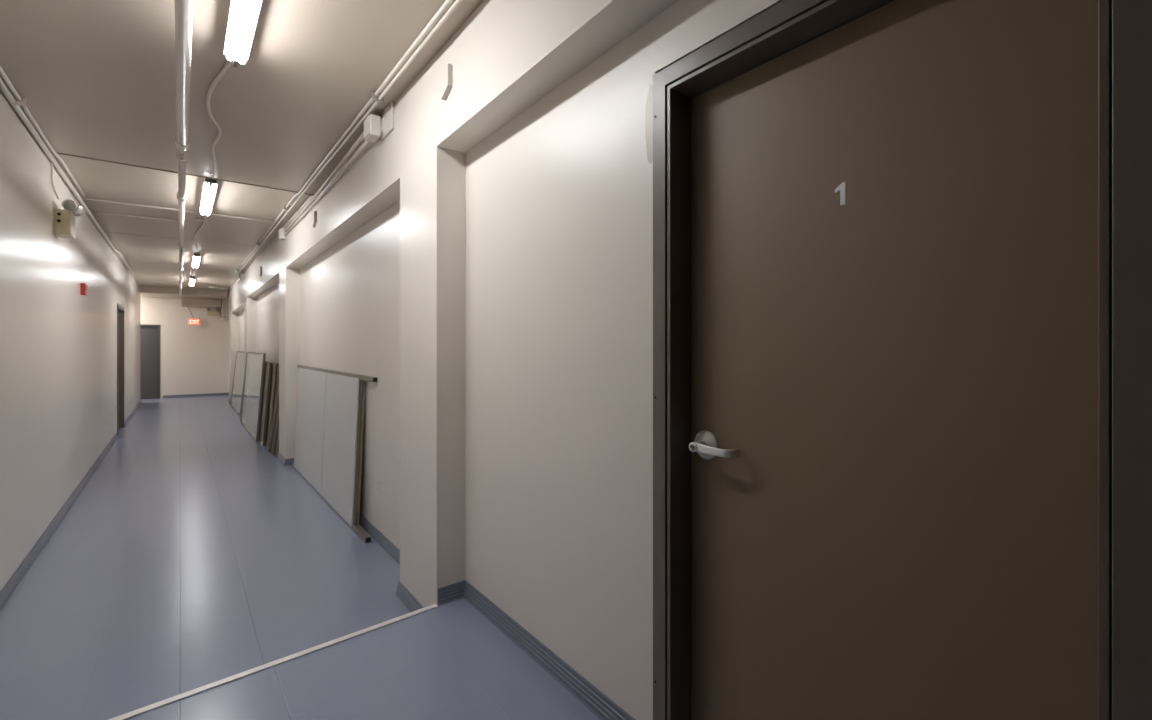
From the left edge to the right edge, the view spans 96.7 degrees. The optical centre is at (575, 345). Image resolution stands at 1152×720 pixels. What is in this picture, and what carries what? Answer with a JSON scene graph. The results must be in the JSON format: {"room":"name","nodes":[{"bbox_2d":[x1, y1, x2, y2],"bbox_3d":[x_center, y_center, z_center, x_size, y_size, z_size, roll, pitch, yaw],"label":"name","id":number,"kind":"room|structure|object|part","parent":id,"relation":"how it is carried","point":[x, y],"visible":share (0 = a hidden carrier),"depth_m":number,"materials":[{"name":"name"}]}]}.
{"room":"basement corridor","nodes":[
{"label":"basement corridor","id":0,"kind":"room"},
{"bbox_2d":[0,90,140,590],"bbox_3d":[-6.198,0.010,6.584,0.150,3.100,16.400,0,0,-38],"label":"wall","id":1,"kind":"structure","parent":0,"point":[58,344],"depth_m":3.94,"materials":[{"name":"beige paint"}]},
{"bbox_2d":[51,163,59,198],"bbox_3d":[-4.130,-1.305,4.059,0.018,0.229,0.250,0,0,-37],"label":"conduit","id":2,"kind":"object","parent":1,"relation":"attached to","point":[52,176],"visible":1,"depth_m":3.99,"materials":[{"name":"metal"}]},
{"bbox_2d":[0,77,133,273],"bbox_3d":[-4.275,-1.447,4.279,0.060,0.048,15.200,0,0,-38],"label":"conduit","id":3,"kind":"object","parent":1,"relation":"attached to","point":[3,87],"visible":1,"depth_m":3.81,"materials":[{"name":"metal"}]},
{"bbox_2d":[10,96,25,106],"bbox_3d":[-3.289,-1.444,3.018,0.065,0.047,0.016,0,0,-38],"label":"clip","id":4,"kind":"object","parent":3,"relation":"attached to","point":[23,102],"visible":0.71,"depth_m":3.02,"materials":[{"name":"paint"}]},
{"bbox_2d":[53,199,83,238],"bbox_3d":[-4.166,-1.047,4.211,0.161,0.294,0.250,0,0,-38],"label":"emergency light","id":5,"kind":"object","parent":1,"relation":"attached to","point":[64,221],"visible":1,"depth_m":4.13,"materials":[{"name":"white plastic"}]},
{"bbox_3d":[-4.228,-1.025,4.164,0.005,0.250,0.250,0,0,-38],"label":"plate","id":6,"kind":"part","parent":5,"relation":"part of","materials":[{"name":"white plastic"}]},
{"bbox_2d":[0,400,140,611],"bbox_3d":[-6.131,1.340,6.636,0.020,0.240,16.400,0,0,-38],"label":"baseboard","id":7,"kind":"structure","parent":1,"relation":"attached to","point":[20,572],"depth_m":3.88,"materials":[{"name":"plastic"}]},
{"bbox_2d":[80,283,87,295],"bbox_3d":[-5.035,-0.580,5.246,0.052,0.120,0.090,0,0,-38],"label":"fire alarm","id":8,"kind":"object","parent":1,"relation":"attached to","point":[83,286],"visible":1,"depth_m":5.21,"materials":[{"name":"red plastic"}]},
{"bbox_2d":[117,304,123,434],"bbox_3d":[-7.789,0.389,8.666,0.142,2.142,1.194,0,0,-38],"label":"door","id":9,"kind":"structure","parent":1,"relation":"in","point":[120,310],"depth_m":9.10,"materials":[{"name":"brown paint"}]},
{"bbox_2d":[141,295,228,398],"bbox_3d":[-12.033,0.010,13.923,4.800,3.100,0.150,0,0,-38],"label":"wall","id":10,"kind":"structure","parent":0,"point":[194,359],"depth_m":14.61,"materials":[{"name":"beige paint"}]},
{"bbox_2d":[141,324,159,398],"bbox_3d":[-11.934,0.435,13.959,0.920,2.050,0.175,0,0,-38],"label":"door","id":11,"kind":"structure","parent":10,"relation":"in","point":[150,336],"depth_m":14.11,"materials":[{"name":"grey paint"}]},
{"bbox_2d":[188,319,199,324],"bbox_3d":[-10.918,-0.690,14.647,0.270,0.176,0.068,0,0,-38],"label":"exit sign","id":12,"kind":"object","parent":10,"relation":"attached to","point":[190,321],"visible":1,"depth_m":14.62,"materials":[{"name":"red plastic"}]},
{"bbox_2d":[163,393,228,398],"bbox_3d":[-10.875,1.420,14.711,1.557,0.080,0.020,0,0,-38],"label":"baseboard","id":13,"kind":"structure","parent":10,"relation":"attached to","point":[208,394],"depth_m":14.68,"materials":[{"name":"plastic"}]},
{"bbox_2d":[207,308,219,315],"bbox_3d":[-10.561,-0.995,14.905,0.310,0.210,0.097,0,0,-38],"label":"emergency light","id":14,"kind":"object","parent":10,"relation":"attached to","point":[209,312],"visible":1,"depth_m":14.88,"materials":[{"name":"beige plastic"}]},
{"bbox_2d":[0,0,482,295],"bbox_3d":[-5.748,-1.554,5.225,5.500,0.172,21.500,0,0,-38],"label":"ceiling","id":15,"kind":"structure","parent":0,"point":[97,77],"depth_m":3.06,"materials":[{"name":"beige paint"}]},
{"bbox_2d":[0,66,85,197],"bbox_3d":[-2.245,-1.468,1.677,0.024,0.050,8.600,0,0,-38],"label":"conduit","id":16,"kind":"object","parent":15,"relation":"attached to","point":[3,75],"visible":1,"depth_m":3.38,"materials":[{"name":"metal"}]},
{"bbox_2d":[92,211,178,221],"bbox_3d":[-5.021,-1.482,5.873,0.786,0.017,0.022,0,0,-33],"label":"conduit","id":17,"kind":"object","parent":15,"relation":"attached to","point":[92,211],"visible":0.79,"depth_m":5.85,"materials":[{"name":"metal"}]},
{"bbox_2d":[83,198,273,222],"bbox_3d":[-4.266,-1.482,5.626,1.676,0.021,0.021,0,0,-36],"label":"conduit","id":18,"kind":"object","parent":15,"relation":"attached to","point":[83,198],"visible":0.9,"depth_m":5.52,"materials":[{"name":"metal"}]},
{"bbox_2d":[50,151,312,195],"bbox_3d":[-3.272,-1.465,4.411,1.820,0.008,0.018,0,0,-38],"label":"trim","id":19,"kind":"structure","parent":15,"relation":"attached to","point":[50,151],"depth_m":4.30,"materials":[{"name":"paint"}]},
{"bbox_2d":[174,0,192,294],"bbox_3d":[-4.610,-1.385,5.979,0.076,0.221,18.300,0,0,-38],"label":"pipe","id":20,"kind":"object","parent":15,"relation":"hanging from","point":[183,8],"visible":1,"depth_m":2.69,"materials":[{"name":"metal"}]},
{"bbox_2d":[139,286,227,299],"bbox_3d":[-10.620,-1.425,13.910,1.820,0.180,1.600,0,0,-38],"label":"beam","id":21,"kind":"structure","parent":15,"relation":"attached to","point":[145,291],"depth_m":13.45,"materials":[{"name":"beige paint"}]},
{"bbox_2d":[181,297,220,307],"bbox_3d":[-10.648,-1.228,14.552,0.900,0.215,0.550,0,0,-38],"label":"beam","id":22,"kind":"structure","parent":21,"relation":"attached to","point":[185,302],"depth_m":14.35,"materials":[{"name":"beige paint"}]},
{"bbox_2d":[111,232,262,247],"bbox_3d":[-5.456,-1.494,7.234,1.820,0.004,0.005,0,0,-38],"label":"ceiling beam","id":23,"kind":"structure","parent":15,"relation":"attached to","point":[111,232],"depth_m":7.18,"materials":[{"name":"beige paint"}]},
{"bbox_2d":[189,276,194,285],"bbox_3d":[-8.609,-1.450,11.483,0.098,0.090,1.348,0,0,-38],"label":"fluorescent light","id":24,"kind":"object","parent":15,"relation":"attached to","point":[192,279],"visible":1,"depth_m":11.20,"materials":[{"name":"grey plastic"}]},
{"bbox_2d":[192,253,200,267],"bbox_3d":[-6.468,-1.450,8.714,0.098,0.090,1.348,0,0,-38],"label":"fluorescent light","id":25,"kind":"object","parent":15,"relation":"attached to","point":[196,257],"visible":0.99,"depth_m":8.49,"materials":[{"name":"grey plastic"}]},
{"bbox_2d":[194,214,206,253],"bbox_3d":[-5.052,-1.484,6.851,0.086,0.018,3.361,0,0,-38],"label":"cable","id":26,"kind":"object","parent":15,"relation":"attached to","point":[206,214],"visible":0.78,"depth_m":6.74,"materials":[{"name":"paint"}]},
{"bbox_2d":[196,218,206,221],"bbox_3d":[-4.400,-1.482,6.015,0.100,0.025,0.070,0,0,-38],"label":"ceiling box","id":27,"kind":"object","parent":15,"relation":"attached to","point":[197,219],"visible":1,"depth_m":5.99,"materials":[{"name":"paint"}]},
{"bbox_2d":[200,178,217,215],"bbox_3d":[-3.605,-1.450,5.012,0.098,0.090,1.348,0,0,-38],"label":"fluorescent light","id":28,"kind":"object","parent":15,"relation":"attached to","point":[210,185],"visible":0.89,"depth_m":4.85,"materials":[{"name":"grey plastic"}]},
{"bbox_3d":[-3.214,-1.450,4.507,0.062,0.089,0.062,0,0,8],"label":"plate","id":29,"kind":"part","parent":28,"relation":"part of","materials":[{"name":"grey plastic"}]},
{"bbox_2d":[208,286,229,288],"bbox_3d":[-8.927,-1.459,12.817,0.440,0.070,0.120,0,0,-38],"label":"box","id":30,"kind":"object","parent":15,"relation":"attached to","point":[213,287],"visible":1,"depth_m":12.78,"materials":[{"name":"metal"}]},
{"bbox_2d":[206,59,232,177],"bbox_3d":[-2.435,-1.456,3.448,0.122,0.022,2.367,0,0,-38],"label":"cable","id":31,"kind":"object","parent":15,"relation":"attached to","point":[227,65],"visible":0.91,"depth_m":3.13,"materials":[{"name":"paint"}]},
{"bbox_2d":[235,269,243,282],"bbox_3d":[-6.860,-1.411,10.389,0.140,0.166,0.970,0,0,-38],"label":"box","id":32,"kind":"object","parent":15,"relation":"attached to","point":[236,270],"visible":1,"depth_m":10.05,"materials":[{"name":"metal"}]},
{"bbox_2d":[224,0,261,66],"bbox_3d":[-1.274,-1.423,1.998,0.098,0.090,1.348,0,0,-38],"label":"fluorescent light","id":33,"kind":"object","parent":15,"relation":"attached to","point":[243,16],"visible":1,"depth_m":2.26,"materials":[{"name":"white plastic"}]},
{"bbox_3d":[-1.665,-1.423,2.503,0.062,0.089,0.062,0,0,8],"label":"plate","id":34,"kind":"part","parent":33,"relation":"part of","materials":[{"name":"grey plastic"}]},
{"bbox_2d":[238,0,452,269],"bbox_3d":[-2.441,-1.466,4.622,0.022,0.050,13.500,0,0,-38],"label":"conduit","id":35,"kind":"object","parent":15,"relation":"attached to","point":[446,3],"visible":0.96,"depth_m":2.92,"materials":[{"name":"metal"}]},
{"bbox_2d":[239,0,461,271],"bbox_3d":[-2.425,-1.442,4.635,0.020,0.029,13.500,0,0,-38],"label":"conduit","id":36,"kind":"object","parent":15,"relation":"attached to","point":[453,7],"visible":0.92,"depth_m":2.92,"materials":[{"name":"metal"}]},
{"bbox_2d":[372,91,383,102],"bbox_3d":[-1.149,-1.444,2.967,0.065,0.047,0.016,0,0,-38],"label":"clip","id":37,"kind":"object","parent":15,"relation":"attached to","point":[374,97],"visible":0.76,"depth_m":2.96,"materials":[{"name":"metal"}]},
{"bbox_2d":[0,395,599,719],"bbox_3d":[-5.748,1.440,5.225,5.500,0.280,21.500,0,0,-38],"label":"floor","id":38,"kind":"structure","parent":0,"point":[191,557],"depth_m":2.75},
{"bbox_2d":[230,351,244,415],"bbox_3d":[-7.721,0.792,11.727,0.163,1.342,2.500,0,0,-38],"label":"glass panel","id":39,"kind":"object","parent":38,"relation":"on","point":[239,371],"visible":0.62,"depth_m":11.67,"materials":[{"name":"white"}]},
{"bbox_2d":[241,352,265,440],"bbox_3d":[-5.604,0.787,8.851,0.133,1.350,2.500,0,0,-38],"label":"glass panel","id":40,"kind":"object","parent":38,"relation":"on","point":[255,362],"visible":1,"depth_m":8.60,"materials":[{"name":"white"}]},
{"bbox_3d":[-5.643,1.449,8.821,0.034,0.024,2.500,5,-3,-38],"label":"rail","id":41,"kind":"part","parent":40,"relation":"part of","materials":[{"name":"metal"}]},
{"bbox_2d":[258,362,271,445],"bbox_3d":[-5.215,0.855,8.378,0.147,1.214,2.265,0,0,-38],"label":"framed panel","id":42,"kind":"object","parent":38,"relation":"on","point":[268,366],"visible":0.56,"depth_m":7.66,"materials":[{"name":"brown metal"}]},
{"bbox_2d":[265,361,276,446],"bbox_3d":[-5.080,0.855,8.283,0.117,1.214,2.280,0,0,-38],"label":"framed panel","id":43,"kind":"object","parent":38,"relation":"on","point":[273,370],"visible":0.29,"depth_m":7.40,"materials":[{"name":"brown metal"}]},
{"bbox_2d":[267,361,278,418],"bbox_3d":[-4.972,0.855,8.202,0.119,1.214,2.340,0,0,-38],"label":"framed panel","id":44,"kind":"object","parent":38,"relation":"on","point":[277,365],"visible":0.1,"depth_m":7.39,"materials":[{"name":"brown wood"}]},
{"bbox_2d":[267,385,278,450],"bbox_3d":[-4.207,0.884,7.176,0.210,1.160,0.060,0,0,-38],"label":"metal track","id":45,"kind":"object","parent":38,"relation":"on","point":[273,419],"visible":0.5,"depth_m":7.15,"materials":[{"name":"black metal"}]},
{"bbox_2d":[109,604,437,719],"bbox_3d":[-1.379,1.312,1.965,1.812,0.036,0.033,0,0,-41],"label":"threshold strip","id":46,"kind":"object","parent":38,"relation":"on","point":[332,642],"visible":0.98,"depth_m":2.06,"materials":[{"name":"metal"}]},
{"bbox_2d":[269,397,278,452],"bbox_3d":[-4.127,0.903,7.080,0.202,1.121,0.060,0,0,-38],"label":"metal track","id":47,"kind":"object","parent":38,"relation":"on","point":[277,408],"visible":0.48,"depth_m":7.04,"materials":[{"name":"brown metal"}]},
{"bbox_2d":[271,409,278,453],"bbox_3d":[-4.047,0.923,6.983,0.194,1.082,0.060,0,0,-38],"label":"metal track","id":48,"kind":"object","parent":38,"relation":"on","point":[273,443],"visible":0.43,"depth_m":6.94,"materials":[{"name":"black metal"}]},
{"bbox_2d":[273,417,278,455],"bbox_3d":[-3.968,0.882,6.887,0.186,1.163,0.060,0,0,-38],"label":"metal track","id":49,"kind":"object","parent":38,"relation":"on","point":[277,430],"visible":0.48,"depth_m":6.83,"materials":[{"name":"brown metal"}]},
{"bbox_2d":[275,432,278,456],"bbox_3d":[-3.888,0.901,6.790,0.178,1.124,0.060,0,0,-38],"label":"metal track","id":50,"kind":"object","parent":38,"relation":"on","point":[277,445],"visible":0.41,"depth_m":6.73,"materials":[{"name":"black metal"}]},
{"bbox_2d":[292,365,377,542],"bbox_3d":[-2.481,0.848,5.052,0.099,1.228,3.142,0,0,-38],"label":"partition panel","id":51,"kind":"object","parent":38,"relation":"on","point":[328,414],"visible":1,"depth_m":4.67,"materials":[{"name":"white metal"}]},
{"bbox_3d":[-2.501,1.439,5.037,0.045,0.045,3.140,3,-2,-38],"label":"rail","id":52,"kind":"part","parent":51,"relation":"part of","materials":[{"name":"metal"}]},
{"bbox_3d":[-2.463,0.253,5.080,0.035,0.038,3.120,3,-2,-38],"label":"rail","id":53,"kind":"part","parent":51,"relation":"part of","materials":[{"name":"metal"}]},
{"bbox_3d":[-1.733,0.844,4.080,0.016,1.145,0.055,3,-2,-38],"label":"post","id":54,"kind":"part","parent":51,"relation":"part of","materials":[{"name":"brown metal"}]},
{"bbox_2d":[229,0,678,606],"bbox_3d":[-3.161,0.010,5.899,0.177,3.100,19.400,0,0,-38],"label":"wall","id":55,"kind":"structure","parent":0,"point":[507,56],"depth_m":2.65,"materials":[{"name":"beige paint"}]},
{"bbox_2d":[279,228,285,239],"bbox_3d":[-3.576,-1.360,6.235,0.068,0.120,0.120,0,0,-38],"label":"box","id":56,"kind":"object","parent":55,"relation":"attached to","point":[281,231],"visible":0.89,"depth_m":6.19,"materials":[{"name":"white plastic"}]},
{"bbox_2d":[312,211,316,227],"bbox_3d":[-2.478,-1.200,4.851,0.024,0.140,0.078,0,0,-38],"label":"wall bracket","id":57,"kind":"object","parent":55,"relation":"attached to","point":[315,212],"visible":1,"depth_m":4.83,"materials":[{"name":"metal"}]},
{"bbox_2d":[284,131,363,231],"bbox_3d":[-2.413,-1.395,4.739,0.042,0.033,3.651,0,0,-37],"label":"conduit","id":58,"kind":"object","parent":55,"relation":"attached to","point":[361,136],"visible":0.79,"depth_m":4.20,"materials":[{"name":"metal"}]},
{"bbox_2d":[284,141,368,235],"bbox_3d":[-2.409,-1.344,4.742,0.035,0.031,3.650,0,0,-37],"label":"conduit","id":59,"kind":"object","parent":55,"relation":"attached to","point":[365,143],"visible":0.79,"depth_m":4.19,"materials":[{"name":"metal"}]},
{"bbox_2d":[364,101,393,142],"bbox_3d":[-1.222,-1.393,3.164,0.100,0.183,0.290,0,0,-38],"label":"junction box","id":60,"kind":"object","parent":55,"relation":"attached to","point":[375,127],"visible":0.95,"depth_m":3.16,"materials":[{"name":"white plastic"}]},
{"bbox_3d":[-1.162,-1.395,3.156,0.016,0.180,0.205,0,0,-38],"label":"plate","id":61,"kind":"part","parent":60,"relation":"part of","materials":[{"name":"white plastic"}]},
{"bbox_2d":[441,64,451,100],"bbox_3d":[-0.618,-1.260,2.446,0.024,0.140,0.078,0,0,-38],"label":"wall bracket","id":62,"kind":"object","parent":55,"relation":"attached to","point":[449,66],"visible":1,"depth_m":2.42,"materials":[{"name":"metal"}]},
{"bbox_2d":[238,0,782,719],"bbox_3d":[-3.662,0.010,6.839,0.220,3.100,21.500,0,0,-38],"label":"wall","id":63,"kind":"structure","parent":0,"point":[559,198],"depth_m":2.02,"materials":[{"name":"paint"}]},
{"bbox_2d":[221,298,228,319],"bbox_3d":[-10.014,-1.058,14.694,0.237,0.555,1.100,0,0,-38],"label":"beam","id":64,"kind":"structure","parent":63,"relation":"attached to","point":[225,301],"depth_m":14.25,"materials":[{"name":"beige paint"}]},
{"bbox_2d":[228,399,635,719],"bbox_3d":[-4.247,1.340,7.271,0.177,0.240,19.900,0,0,-38],"label":"baseboard","id":65,"kind":"structure","parent":63,"relation":"attached to","point":[590,696],"depth_m":2.24,"materials":[{"name":"plastic"}]},
{"bbox_2d":[653,0,1151,719],"bbox_3d":[0.632,0.228,1.239,0.188,2.144,1.046,0,0,-38],"label":"door","id":66,"kind":"structure","parent":63,"relation":"in","point":[902,249],"depth_m":1.13,"materials":[{"name":"brown paint"}]},
{"bbox_3d":[0.400,0.299,1.481,0.054,0.030,0.146,0,0,-38],"label":"lever","id":67,"kind":"part","parent":66,"relation":"part of","materials":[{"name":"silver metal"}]}
]}

